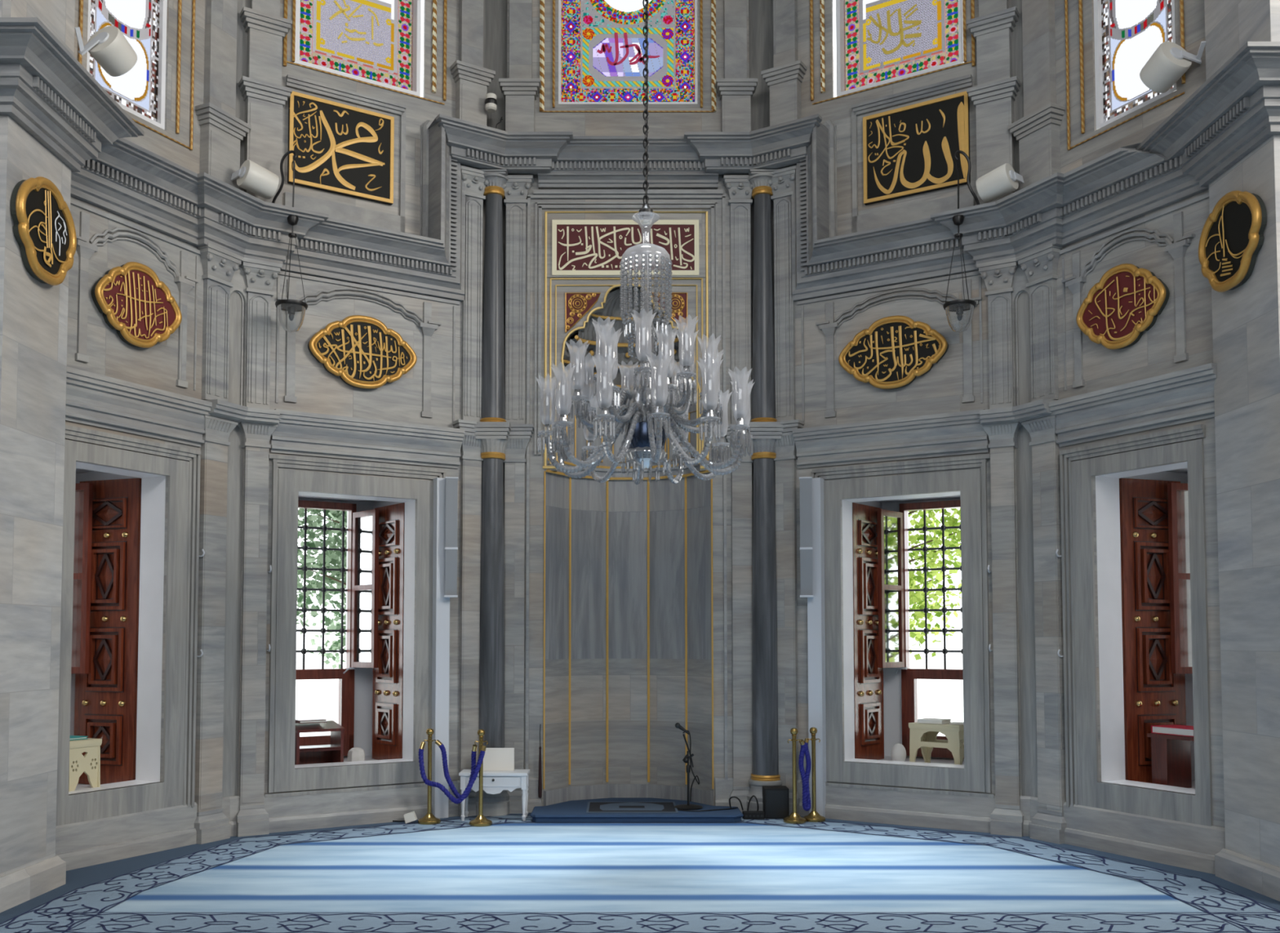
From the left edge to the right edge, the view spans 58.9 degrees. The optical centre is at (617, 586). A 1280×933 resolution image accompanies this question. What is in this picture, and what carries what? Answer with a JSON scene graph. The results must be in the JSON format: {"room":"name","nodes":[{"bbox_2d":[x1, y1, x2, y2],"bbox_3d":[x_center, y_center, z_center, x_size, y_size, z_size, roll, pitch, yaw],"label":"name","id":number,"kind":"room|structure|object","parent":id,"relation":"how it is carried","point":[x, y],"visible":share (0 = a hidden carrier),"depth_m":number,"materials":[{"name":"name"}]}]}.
{"room":"mosque","nodes":[
{"label":"mosque","id":0,"kind":"room"},
{"bbox_2d":[56,0,205,826],"bbox_3d":[-3.777,-3.140,8.770,0.080,10.400,2.056,-1,-3,26],"label":"wall","id":1,"kind":"structure","parent":0,"point":[156,366],"depth_m":9.00,"materials":[{"name":"grey stone"}]},
{"bbox_2d":[68,461,165,795],"bbox_3d":[-4.452,0.307,8.942,1.494,2.590,0.945,-1,-3,26],"label":"window","id":2,"kind":"structure","parent":1,"relation":"in","point":[153,486],"depth_m":9.08,"materials":[{"name":"white stone"}]},
{"bbox_2d":[71,482,93,674],"bbox_3d":[-4.557,-0.034,9.300,0.476,1.626,0.146,-1,-3,16],"label":"casement","id":3,"kind":"object","parent":2,"relation":"attached to","point":[83,491],"visible":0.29,"depth_m":9.27,"materials":[{"name":"brown wood"}]},
{"bbox_2d":[68,737,102,791],"bbox_3d":[-4.213,1.372,8.599,0.460,0.420,0.300,-1,-3,22],"label":"plastic table","id":4,"kind":"object","parent":2,"relation":"in","point":[89,764],"visible":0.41,"depth_m":8.53,"materials":[{"name":"beige plastic"}]},
{"bbox_2d":[74,478,141,784],"bbox_3d":[-4.183,0.366,9.258,0.615,2.490,0.085,-1,-3,19],"label":"window shutter","id":5,"kind":"object","parent":2,"relation":"attached to","point":[105,702],"visible":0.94,"depth_m":9.22,"materials":[{"name":"brown wood"}]},
{"bbox_2d":[70,198,200,390],"bbox_3d":[-3.834,-2.233,8.579,0.053,1.170,1.740,-1,-3,26],"label":"trim","id":6,"kind":"structure","parent":1,"relation":"attached to","point":[85,250],"depth_m":8.77,"materials":[{"name":"grey stone"}]},
{"bbox_2d":[91,262,182,347],"bbox_3d":[-3.711,-2.177,8.774,0.088,0.652,0.810,-1,-3,26],"label":"oval plaque","id":7,"kind":"object","parent":1,"relation":"attached to","point":[131,298],"visible":1,"depth_m":8.74,"materials":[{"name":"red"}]},
{"bbox_2d":[78,0,195,150],"bbox_3d":[-3.786,-5.974,8.979,0.119,4.720,1.088,-1,-3,26],"label":"window","id":8,"kind":"structure","parent":1,"relation":"in","point":[140,91],"depth_m":8.99,"materials":[{"name":"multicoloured glass"}]},
{"bbox_2d":[65,366,212,447],"bbox_3d":[-3.777,-1.372,8.533,0.155,0.365,1.780,-1,-3,26],"label":"trim","id":9,"kind":"structure","parent":1,"relation":"attached to","point":[93,399],"depth_m":8.67,"materials":[{"name":"grey stone"}]},
{"bbox_2d":[194,411,239,844],"bbox_3d":[-3.333,0.304,9.383,0.140,3.576,0.431,-1,-3,26],"label":"pilaster","id":10,"kind":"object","parent":1,"relation":"attached to","point":[211,824],"depth_m":9.36,"materials":[{"name":"grey stone"}]},
{"bbox_2d":[197,242,243,401],"bbox_3d":[-3.341,-2.185,9.505,0.120,1.280,0.395,-1,-3,26],"label":"trim","id":11,"kind":"structure","parent":1,"relation":"attached to","point":[220,264],"depth_m":9.48,"materials":[{"name":"grey stone"}]},
{"bbox_2d":[195,0,251,188],"bbox_3d":[-3.329,-5.762,9.651,0.162,5.040,0.474,-1,-3,26],"label":"trim","id":12,"kind":"structure","parent":1,"relation":"attached to","point":[221,133],"depth_m":9.53,"materials":[{"name":"grey stone"}]},
{"bbox_2d":[204,399,279,425],"bbox_3d":[-3.174,-1.464,9.566,0.244,0.125,0.670,-2,-4,40],"label":"trim","id":13,"kind":"structure","parent":1,"relation":"attached to","point":[220,407],"depth_m":9.56,"materials":[{"name":"grey stone"}]},
{"bbox_2d":[222,0,507,798],"bbox_3d":[-2.235,-3.057,10.548,2.789,10.400,0.279,2,-3,-32],"label":"wall","id":14,"kind":"structure","parent":0,"point":[317,390],"depth_m":10.24,"materials":[{"name":"grey stone"}]},
{"bbox_2d":[228,264,247,448],"bbox_3d":[-3.270,-2.005,9.706,0.051,1.620,0.195,-2,-4,40],"label":"trim","id":15,"kind":"structure","parent":14,"relation":"attached to","point":[238,279],"depth_m":9.76,"materials":[{"name":"grey stone"}]},
{"bbox_2d":[55,780,460,871],"bbox_3d":[-2.991,1.929,9.382,0.672,0.330,4.293,-2,-4,42],"label":"baseboard","id":16,"kind":"structure","parent":14,"relation":"attached to","point":[83,844],"depth_m":9.46,"materials":[{"name":"grey stone"}]},
{"bbox_2d":[235,414,282,836],"bbox_3d":[-3.094,0.308,9.672,0.376,3.596,0.140,2,-3,-32],"label":"trim","id":17,"kind":"structure","parent":14,"relation":"attached to","point":[252,818],"depth_m":9.68,"materials":[{"name":"grey stone"}]},
{"bbox_2d":[241,257,282,408],"bbox_3d":[-3.099,-2.171,9.797,0.340,1.280,0.120,2,-3,-32],"label":"pilaster","id":18,"kind":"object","parent":14,"relation":"attached to","point":[260,276],"depth_m":9.80,"materials":[{"name":"grey stone"}]},
{"bbox_2d":[238,0,292,204],"bbox_3d":[-3.078,-5.747,9.954,0.424,5.040,0.162,2,-3,-32],"label":"trim","id":19,"kind":"structure","parent":14,"relation":"attached to","point":[264,96],"depth_m":9.87,"materials":[{"name":"grey stone"}]},
{"bbox_2d":[287,90,394,204],"bbox_3d":[-2.507,-3.970,10.287,0.970,0.816,0.054,2,-3,-32],"label":"calligraphy panel","id":20,"kind":"object","parent":14,"relation":"attached to","point":[340,148],"visible":0.98,"depth_m":10.27,"materials":[{"name":"gold metal"}]},
{"bbox_2d":[294,491,415,768],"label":"window","id":21,"kind":"structure","parent":14,"relation":"in","point":[355,686],"depth_m":11.36,"materials":[{"name":"white stone"}]},
{"bbox_2d":[294,720,344,764],"bbox_3d":[-2.802,1.466,10.496,0.440,0.410,0.340,2,-3,-32],"label":"book stand","id":22,"kind":"object","parent":21,"relation":"in","point":[334,752],"visible":0.66,"depth_m":10.51,"materials":[{"name":"brown wood"}]},
{"bbox_2d":[296,508,347,669],"bbox_3d":[-3.091,0.008,11.423,0.780,1.680,0.055,2,-3,-32],"label":"iron grille","id":23,"kind":"object","parent":21,"relation":"attached to","point":[305,527],"depth_m":11.48,"materials":[{"name":"grey metal"}]},
{"bbox_2d":[342,509,378,673],"bbox_3d":[-2.547,0.059,11.274,0.146,1.626,0.476,2,-4,-42],"label":"casement","id":24,"kind":"object","parent":21,"relation":"attached to","point":[365,566],"visible":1,"depth_m":11.27,"materials":[{"name":"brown wood"}]},
{"bbox_2d":[372,502,404,759],"bbox_3d":[-2.241,0.450,11.037,0.085,2.490,0.615,2,-3,-38],"label":"window shutter","id":25,"kind":"object","parent":21,"relation":"attached to","point":[388,677],"visible":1,"depth_m":10.97,"materials":[{"name":"brown wood"}]},
{"bbox_2d":[307,315,417,389],"bbox_3d":[-2.311,-2.129,10.302,1.013,0.665,0.088,2,-3,-32],"label":"oval plaque","id":26,"kind":"object","parent":14,"relation":"attached to","point":[361,350],"visible":1,"depth_m":10.28,"materials":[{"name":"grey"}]},
{"bbox_2d":[283,0,447,104],"bbox_3d":[-2.351,-6.427,10.612,1.554,3.660,0.203,2,-3,-32],"label":"window","id":27,"kind":"structure","parent":14,"relation":"in","point":[375,42],"depth_m":10.62,"materials":[{"name":"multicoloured glass"}]},
{"bbox_2d":[270,408,464,468],"bbox_3d":[-2.236,-1.330,10.277,1.770,0.365,0.155,2,-3,-32],"label":"trim","id":28,"kind":"structure","parent":14,"relation":"attached to","point":[297,433],"depth_m":10.25,"materials":[{"name":"grey stone"}]},
{"bbox_2d":[275,74,459,422],"bbox_3d":[-2.256,-3.048,10.401,1.760,2.930,0.088,2,-3,-32],"label":"trim","id":29,"kind":"structure","parent":14,"relation":"attached to","point":[338,211],"depth_m":10.41,"materials":[{"name":"grey stone"}]},
{"bbox_2d":[452,419,483,817],"bbox_3d":[-1.381,0.293,10.744,0.374,3.726,0.140,2,-3,-32],"label":"trim","id":30,"kind":"structure","parent":14,"relation":"attached to","point":[471,459],"depth_m":10.76,"materials":[{"name":"grey stone"}]},
{"bbox_2d":[449,0,495,125],"bbox_3d":[-1.405,-6.228,11.023,0.409,3.980,0.162,2,-3,-32],"label":"trim","id":31,"kind":"structure","parent":14,"relation":"attached to","point":[472,80],"depth_m":10.96,"materials":[{"name":"grey stone"}]},
{"bbox_2d":[461,165,488,422],"bbox_3d":[-1.386,-2.797,10.898,0.338,2.435,0.120,2,-3,-32],"label":"trim","id":32,"kind":"structure","parent":14,"relation":"attached to","point":[474,180],"depth_m":10.90,"materials":[{"name":"grey stone"}]},
{"bbox_2d":[502,174,533,423],"bbox_3d":[-1.000,-2.790,11.044,0.338,2.435,0.120,0,-3,0],"label":"trim","id":33,"kind":"structure","parent":14,"relation":"attached to","point":[517,188],"depth_m":11.05,"materials":[{"name":"grey stone"}]},
{"bbox_2d":[503,423,534,813],"bbox_3d":[-1.000,0.300,10.888,0.374,3.726,0.140,0,-3,0],"label":"trim","id":34,"kind":"structure","parent":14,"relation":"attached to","point":[519,437],"depth_m":10.91,"materials":[{"name":"grey stone"}]},
{"bbox_2d":[506,0,749,806],"bbox_3d":[0.100,-3.026,11.185,2.394,10.400,0.140,0,-3,0],"label":"wall","id":35,"kind":"structure","parent":0,"point":[580,123],"depth_m":11.11,"materials":[{"name":"grey stone"}]},
{"bbox_2d":[498,0,541,131],"bbox_3d":[-0.960,-6.220,11.184,0.404,3.980,0.162,0,-3,0],"label":"trim","id":36,"kind":"structure","parent":35,"relation":"attached to","point":[520,91],"depth_m":11.14,"materials":[{"name":"grey stone"}]},
{"bbox_2d":[551,219,698,275],"bbox_3d":[0.074,-3.323,11.114,1.440,0.550,0.023,0,-3,0],"label":"inscription panel","id":37,"kind":"object","parent":35,"relation":"attached to","point":[579,246],"visible":1,"depth_m":11.11,"materials":[{"name":"red stone"}]},
{"bbox_2d":[525,189,727,780],"bbox_3d":[0.082,-0.963,10.993,1.938,5.860,0.050,0,-3,0],"label":"trim","id":38,"kind":"structure","parent":35,"relation":"attached to","point":[538,193],"depth_m":11.08,"materials":[{"name":"grey stone"}]},
{"bbox_2d":[539,0,715,111],"bbox_3d":[0.098,-6.451,11.321,1.741,3.546,0.171,0,-3,0],"label":"window","id":39,"kind":"structure","parent":35,"relation":"in","point":[601,51],"depth_m":11.32,"materials":[{"name":"multicoloured glass"}]},
{"bbox_2d":[542,211,713,805],"bbox_3d":[0.100,-0.748,11.285,1.840,5.857,0.666,0,-3,0],"label":"niche","id":40,"kind":"object","parent":35,"relation":"in","point":[628,607],"visible":0.64,"depth_m":11.37,"materials":[{"name":"grey stone"}]},
{"bbox_2d":[715,0,757,131],"bbox_3d":[1.160,-6.220,11.184,0.404,3.980,0.162,0,-3,0],"label":"trim","id":41,"kind":"structure","parent":35,"relation":"attached to","point":[735,91],"depth_m":11.14,"materials":[{"name":"grey stone"}]},
{"bbox_2d":[722,174,753,423],"bbox_3d":[1.200,-2.790,11.044,0.338,2.435,0.120,0,-3,0],"label":"trim","id":42,"kind":"structure","parent":35,"relation":"attached to","point":[740,188],"depth_m":11.06,"materials":[{"name":"grey stone"}]},
{"bbox_2d":[0,813,1279,932],"bbox_3d":[0.100,1.866,4.267,20.800,0.035,14.700,0,-3,0],"label":"floor","id":43,"kind":"structure","parent":0,"point":[511,874],"depth_m":7.72,"materials":[{"name":"blue carpet"}]},
{"bbox_2d":[0,0,75,877],"bbox_3d":[-6.940,-3.203,7.444,6.320,10.400,0.810,0,-3,0],"label":"wall pier","id":44,"kind":"object","parent":43,"relation":"on","point":[33,313],"depth_m":7.27,"materials":[{"name":"stone"}]},
{"bbox_2d":[0,855,66,912],"bbox_3d":[-6.915,1.891,7.205,6.370,0.200,0.913,0,-3,0],"label":"baseboard","id":45,"kind":"object","parent":44,"relation":"attached to","point":[17,887],"visible":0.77,"depth_m":7.22,"materials":[{"name":"stone"}]},
{"bbox_2d":[10,176,76,285],"bbox_3d":[-3.732,-2.316,7.385,0.087,0.675,0.724,0,-3,0],"label":"plaque","id":46,"kind":"object","parent":44,"relation":"attached to","point":[44,231],"visible":1,"depth_m":7.33,"materials":[{"name":"gold"}]},
{"bbox_2d":[74,25,137,76],"bbox_3d":[-3.643,-3.838,8.056,0.276,0.319,0.436,-1,-3,23],"label":"speaker","id":47,"kind":"object","parent":44,"relation":"attached to","point":[108,46],"visible":1,"depth_m":8.03},
{"bbox_2d":[431,476,457,818],"bbox_3d":[-1.594,0.563,10.540,0.201,3.160,0.224,2,-3,-32],"label":"speaker","id":48,"kind":"object","parent":43,"relation":"on","point":[445,548],"visible":0.93,"depth_m":10.53},
{"bbox_2d":[444,478,457,547],"bbox_3d":[-1.556,-0.684,10.584,0.110,0.645,0.100,0,-3,-10],"label":"grille","id":49,"kind":"object","parent":48,"relation":"attached to","point":[451,484],"depth_m":10.53,"materials":[{"name":"grey"}]},
{"bbox_2d":[473,422,511,816],"bbox_3d":[-1.210,0.301,10.863,0.380,3.721,0.380,0,-3,0],"label":"column","id":50,"kind":"structure","parent":43,"relation":"on","point":[494,436],"depth_m":10.77,"materials":[{"name":"grey stone"}]},
{"bbox_2d":[478,168,508,422],"bbox_3d":[-1.210,-2.790,11.009,0.290,2.461,0.290,0,-3,0],"label":"column","id":51,"kind":"structure","parent":50,"relation":"on","point":[493,338],"depth_m":10.93,"materials":[{"name":"grey stone"}]},
{"bbox_2d":[458,769,529,821],"bbox_3d":[-1.135,1.923,10.450,0.624,0.435,0.312,0,-3,0],"label":"side table","id":52,"kind":"object","parent":43,"relation":"on","point":[495,782],"visible":0.88,"depth_m":10.32,"materials":[{"name":"white paint"}]},
{"bbox_2d":[529,797,743,822],"bbox_3d":[0.169,2.121,10.767,1.934,0.070,1.130,0,-3,0],"label":"platform","id":53,"kind":"object","parent":43,"relation":"on","point":[570,811],"visible":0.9,"depth_m":10.24,"materials":[{"name":"blue carpet"}]},
{"bbox_2d":[586,801,678,813],"bbox_3d":[0.130,2.076,10.654,0.840,0.008,0.680,0,-3,0],"label":"rug","id":54,"kind":"object","parent":53,"relation":"on","point":[593,806],"visible":1,"depth_m":10.62,"materials":[{"name":"grey fabric"}]},
{"bbox_2d":[746,422,783,810],"bbox_3d":[1.410,0.301,10.863,0.380,3.721,0.380,0,-3,0],"label":"column","id":55,"kind":"structure","parent":43,"relation":"on","point":[765,671],"depth_m":10.77,"materials":[{"name":"grey stone"}]},
{"bbox_2d":[747,168,777,422],"bbox_3d":[1.410,-2.790,11.009,0.290,2.461,0.290,0,-3,0],"label":"column","id":56,"kind":"structure","parent":55,"relation":"on","point":[763,395],"depth_m":10.93,"materials":[{"name":"grey stone"}]},
{"bbox_2d":[799,476,826,817],"bbox_3d":[1.794,0.563,10.540,0.201,3.160,0.224,-2,-3,32],"label":"speaker","id":57,"kind":"object","parent":43,"relation":"on","point":[811,490],"visible":0.91,"depth_m":10.53},
{"bbox_2d":[1204,0,1279,867],"bbox_3d":[7.260,-3.190,7.709,6.080,10.400,0.800,0,-3,0],"label":"wall pier","id":58,"kind":"object","parent":43,"relation":"on","point":[1246,318],"depth_m":7.58,"materials":[{"name":"stone"}]},
{"bbox_2d":[1198,190,1266,292],"bbox_3d":[4.173,-2.350,7.717,0.087,0.656,0.743,0,-3,0],"label":"plaque","id":59,"kind":"object","parent":58,"relation":"attached to","point":[1231,240],"visible":1,"depth_m":7.67,"materials":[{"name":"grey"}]},
{"bbox_2d":[1214,848,1279,901],"bbox_3d":[7.235,1.904,7.469,6.130,0.200,0.901,0,-3,0],"label":"baseboard","id":60,"kind":"object","parent":58,"relation":"attached to","point":[1257,876],"visible":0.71,"depth_m":7.50,"materials":[{"name":"stone"}]},
{"bbox_2d":[748,0,1037,798],"bbox_3d":[2.435,-3.057,10.548,2.789,10.400,0.278,-2,-3,32],"label":"wall","id":61,"kind":"structure","parent":0,"point":[940,390],"depth_m":10.24,"materials":[{"name":"grey stone"}]},
{"bbox_2d":[0,17,1279,301],"bbox_3d":[0.100,-3.621,8.925,20.400,1.575,4.430,0,-3,0],"label":"trim","id":62,"kind":"structure","parent":61,"relation":"attached to","point":[45,89],"depth_m":9.66,"materials":[{"name":"grey stone"}]},
{"bbox_2d":[231,160,279,199],"bbox_3d":[-3.081,-3.435,9.609,0.340,0.272,0.317,-3,-4,45],"label":"speaker","id":63,"kind":"object","parent":62,"relation":"on","point":[252,177],"visible":1,"depth_m":9.49},
{"bbox_2d":[271,150,307,332],"bbox_3d":[-2.792,-2.957,9.706,0.270,1.585,0.285,3,-4,-45],"label":"hanging lamp","id":64,"kind":"object","parent":62,"relation":"hanging from","point":[292,306],"visible":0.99,"depth_m":9.67,"materials":[{"name":"black metal"}]},
{"bbox_2d":[942,150,979,332],"bbox_3d":[2.921,-2.957,9.697,0.284,1.585,0.272,-2,-3,39],"label":"hanging lamp","id":65,"kind":"object","parent":62,"relation":"hanging from","point":[958,306],"visible":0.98,"depth_m":9.68,"materials":[{"name":"black metal"}]},
{"bbox_2d":[975,163,1023,202],"bbox_3d":[3.233,-3.406,9.600,0.317,0.272,0.319,-3,-4,45],"label":"speaker","id":66,"kind":"object","parent":62,"relation":"on","point":[1002,180],"visible":1,"depth_m":9.49},
{"bbox_2d":[721,423,753,813],"bbox_3d":[1.200,0.300,10.888,0.374,3.726,0.140,0,-3,0],"label":"trim","id":67,"kind":"structure","parent":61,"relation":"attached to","point":[741,478],"depth_m":10.90,"materials":[{"name":"grey stone"}]},
{"bbox_2d":[768,165,795,422],"bbox_3d":[1.586,-2.797,10.898,0.338,2.435,0.120,-2,-3,32],"label":"trim","id":68,"kind":"structure","parent":61,"relation":"attached to","point":[780,182],"depth_m":10.90,"materials":[{"name":"grey stone"}]},
{"bbox_2d":[760,0,806,126],"bbox_3d":[1.605,-6.228,11.023,0.409,3.980,0.162,-2,-3,32],"label":"trim","id":69,"kind":"structure","parent":61,"relation":"attached to","point":[784,80],"depth_m":10.96,"materials":[{"name":"grey stone"}]},
{"bbox_2d":[773,419,804,815],"bbox_3d":[1.581,0.293,10.744,0.374,3.726,0.140,-2,-3,32],"label":"trim","id":70,"kind":"structure","parent":61,"relation":"attached to","point":[785,459],"depth_m":10.75,"materials":[{"name":"grey stone"}]},
{"bbox_2d":[796,74,983,422],"bbox_3d":[2.457,-3.048,10.401,1.760,2.930,0.088,-2,-3,32],"label":"trim","id":71,"kind":"structure","parent":61,"relation":"attached to","point":[920,211],"depth_m":10.42,"materials":[{"name":"grey stone"}]},
{"bbox_2d":[792,408,988,468],"bbox_3d":[2.436,-1.330,10.277,1.770,0.365,0.155,-2,-3,32],"label":"trim","id":72,"kind":"structure","parent":61,"relation":"attached to","point":[958,433],"depth_m":10.25,"materials":[{"name":"grey stone"}]},
{"bbox_2d":[809,0,975,104],"bbox_3d":[2.551,-6.427,10.612,1.554,3.660,0.203,-2,-3,32],"label":"window","id":73,"kind":"structure","parent":61,"relation":"in","point":[879,42],"depth_m":10.62,"materials":[{"name":"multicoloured glass"}]},
{"bbox_2d":[838,315,948,389],"bbox_3d":[2.494,-2.128,10.313,1.013,0.665,0.089,-2,-3,32],"label":"oval plaque","id":74,"kind":"object","parent":61,"relation":"attached to","point":[893,351],"visible":1,"depth_m":10.28,"materials":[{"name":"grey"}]},
{"bbox_2d":[841,491,964,768],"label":"window","id":75,"kind":"structure","parent":61,"relation":"in","point":[900,688],"depth_m":11.35,"materials":[{"name":"white stone"}]},
{"bbox_2d":[852,502,884,759],"bbox_3d":[2.441,0.450,11.037,0.085,2.490,0.615,-2,-3,38],"label":"window shutter","id":76,"kind":"object","parent":75,"relation":"attached to","point":[868,675],"visible":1,"depth_m":10.97,"materials":[{"name":"brown wood"}]},
{"bbox_2d":[877,509,907,673],"bbox_3d":[2.713,0.060,11.305,0.146,1.626,0.476,-2,-4,42],"label":"casement","id":77,"kind":"object","parent":75,"relation":"attached to","point":[890,523],"visible":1,"depth_m":11.26,"materials":[{"name":"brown wood"}]},
{"bbox_2d":[907,509,963,669],"bbox_3d":[3.291,0.008,11.423,0.780,1.680,0.055,-2,-3,32],"label":"iron grille","id":78,"kind":"object","parent":75,"relation":"attached to","point":[943,527],"depth_m":11.46,"materials":[{"name":"grey metal"}]},
{"bbox_2d":[908,722,964,764],"bbox_3d":[3.002,1.471,10.495,0.300,0.400,0.520,3,-4,-44],"label":"plastic table","id":79,"kind":"object","parent":75,"relation":"in","point":[922,735],"visible":0.66,"depth_m":10.44,"materials":[{"name":"beige plastic"}]},
{"bbox_2d":[862,90,970,204],"bbox_3d":[2.700,-3.970,10.291,0.964,0.816,0.054,-2,-3,32],"label":"calligraphy panel","id":80,"kind":"object","parent":61,"relation":"attached to","point":[909,150],"visible":1,"depth_m":10.27,"materials":[{"name":"gold metal"}]},
{"bbox_2d":[966,0,1020,204],"bbox_3d":[3.278,-5.747,9.954,0.424,5.040,0.162,-2,-3,32],"label":"trim","id":81,"kind":"structure","parent":61,"relation":"attached to","point":[993,96],"depth_m":9.87,"materials":[{"name":"grey stone"}]},
{"bbox_2d":[976,257,1017,408],"bbox_3d":[3.299,-2.171,9.797,0.340,1.280,0.120,-2,-3,32],"label":"trim","id":82,"kind":"structure","parent":61,"relation":"attached to","point":[997,276],"depth_m":9.80,"materials":[{"name":"grey stone"}]},
{"bbox_2d":[976,414,1023,836],"bbox_3d":[3.294,0.308,9.672,0.376,3.596,0.140,-2,-3,32],"label":"trim","id":83,"kind":"structure","parent":61,"relation":"attached to","point":[1006,818],"depth_m":9.68,"materials":[{"name":"grey stone"}]},
{"bbox_2d":[796,780,1225,874],"bbox_3d":[3.108,1.935,9.500,0.627,0.330,4.019,3,-4,-44],"label":"baseboard","id":84,"kind":"structure","parent":61,"relation":"attached to","point":[1193,846],"depth_m":9.13,"materials":[{"name":"grey stone"}]},
{"bbox_2d":[1011,264,1031,448],"bbox_3d":[3.470,-2.005,9.706,0.051,1.620,0.195,2,-4,-40],"label":"trim","id":85,"kind":"structure","parent":61,"relation":"attached to","point":[1020,281],"depth_m":9.76,"materials":[{"name":"grey stone"}]},
{"bbox_2d":[1054,0,1225,827],"bbox_3d":[3.914,-3.134,8.899,0.080,10.400,1.769,1,-3,-26],"label":"wall","id":86,"kind":"structure","parent":0,"point":[1193,442],"depth_m":8.73,"materials":[{"name":"grey stone"}]},
{"bbox_2d":[979,399,1056,425],"bbox_3d":[3.374,-1.464,9.566,0.244,0.125,0.670,2,-4,-40],"label":"trim","id":87,"kind":"structure","parent":86,"relation":"attached to","point":[1040,407],"depth_m":9.56,"materials":[{"name":"grey stone"}]},
{"bbox_2d":[1008,0,1065,189],"bbox_3d":[3.529,-5.762,9.651,0.162,5.040,0.474,1,-3,-26],"label":"trim","id":88,"kind":"structure","parent":86,"relation":"attached to","point":[1037,133],"depth_m":9.54,"materials":[{"name":"grey stone"}]},
{"bbox_2d":[1016,242,1062,402],"bbox_3d":[3.542,-2.185,9.505,0.120,1.280,0.395,1,-3,-26],"label":"trim","id":89,"kind":"structure","parent":86,"relation":"attached to","point":[1040,264],"depth_m":9.48,"materials":[{"name":"grey stone"}]},
{"bbox_2d":[1019,406,1066,844],"bbox_3d":[3.533,0.304,9.383,0.140,3.576,0.431,1,-3,-26],"label":"pilaster","id":90,"kind":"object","parent":86,"relation":"attached to","point":[1049,824],"depth_m":9.36,"materials":[{"name":"grey stone"}]},
{"bbox_2d":[1075,263,1169,349],"bbox_3d":[3.901,-2.170,8.795,0.088,0.652,0.820,1,-3,-26],"label":"oval plaque","id":91,"kind":"object","parent":86,"relation":"attached to","point":[1127,300],"visible":1,"depth_m":8.76,"materials":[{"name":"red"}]},
{"bbox_2d":[1064,0,1185,150],"bbox_3d":[3.986,-5.974,8.979,0.119,4.720,1.088,1,-3,-26],"label":"window","id":92,"kind":"structure","parent":86,"relation":"in","point":[1127,33],"depth_m":8.95,"materials":[{"name":"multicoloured glass"}]},
{"bbox_2d":[1048,363,1217,447],"bbox_3d":[3.914,-1.366,8.662,0.155,0.365,1.493,1,-3,-26],"label":"trim","id":93,"kind":"structure","parent":86,"relation":"attached to","point":[1186,395],"depth_m":8.59,"materials":[{"name":"grey stone"}]},
{"bbox_2d":[1059,192,1208,390],"bbox_3d":[3.971,-2.227,8.708,0.052,1.170,1.453,1,-3,-26],"label":"trim","id":94,"kind":"structure","parent":86,"relation":"attached to","point":[1177,250],"depth_m":8.72,"materials":[{"name":"grey stone"}]},
{"bbox_2d":[1095,461,1195,795],"bbox_3d":[4.652,0.307,8.942,1.494,2.590,0.945,1,-3,-26],"label":"window","id":95,"kind":"structure","parent":86,"relation":"in","point":[1107,486],"depth_m":9.08,"materials":[{"name":"white paint"}]},
{"bbox_2d":[1119,478,1186,783],"bbox_3d":[4.383,0.366,9.258,0.615,2.490,0.085,1,-3,-19],"label":"window shutter","id":96,"kind":"object","parent":95,"relation":"attached to","point":[1153,695],"visible":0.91,"depth_m":9.22,"materials":[{"name":"brown wood"}]},
{"bbox_2d":[1146,733,1194,788],"bbox_3d":[4.485,1.379,8.862,0.320,0.430,0.540,1,-3,-26],"label":"wooden bench","id":97,"kind":"object","parent":95,"relation":"in","point":[1171,754],"visible":0.4,"depth_m":8.96,"materials":[{"name":"brown wood"}]},
{"bbox_2d":[1167,482,1192,674],"bbox_3d":[4.745,-0.032,9.344,0.476,1.626,0.146,1,-3,-16],"label":"casement","id":98,"kind":"object","parent":95,"relation":"attached to","point":[1177,493],"visible":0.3,"depth_m":9.27,"materials":[{"name":"brown wood"}]},
{"bbox_2d":[1139,40,1205,93],"bbox_3d":[4.055,-3.816,8.319,0.399,0.327,0.344,-1,-3,12],"label":"speaker","id":99,"kind":"object","parent":86,"relation":"attached to","point":[1170,61],"visible":1,"depth_m":8.23},
{"bbox_3d":[0.100,-8.643,5.663,21.000,0.300,16.500,0,-3,0],"label":"ceiling","id":100,"kind":"structure","parent":0,"visible":0},
{"bbox_2d":[535,0,754,484],"bbox_3d":[0.200,-4.585,8.225,1.573,7.566,1.573,0,-3,0],"label":"chandelier","id":101,"kind":"object","parent":100,"relation":"hanging from","point":[645,440],"visible":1,"depth_m":7.98,"materials":[{"name":"clear glass"}]},
{"label":"outside","id":102,"kind":"structure","parent":0,"visible":0},
{"bbox_2d":[295,661,963,736],"bbox_3d":[0.100,3.056,24.884,120.000,0.340,130.000,0,-3,0],"label":"ground","id":103,"kind":"structure","parent":102,"point":[943,699],"depth_m":34.69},
{"bbox_2d":[296,508,346,668],"bbox_3d":[-3.116,-0.351,15.710,4.772,5.599,4.859,-2,-3,39],"label":"tree","id":104,"kind":"object","parent":103,"relation":"on","point":[334,557],"visible":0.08,"depth_m":15.44,"materials":[{"name":"green plant"}]},
{"bbox_2d":[908,507,961,668],"bbox_3d":[3.544,-0.284,16.863,5.494,5.574,5.127,1,-3,-23],"label":"tree","id":105,"kind":"object","parent":103,"relation":"on","point":[916,598],"visible":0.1,"depth_m":16.02,"materials":[{"name":"green plant"}]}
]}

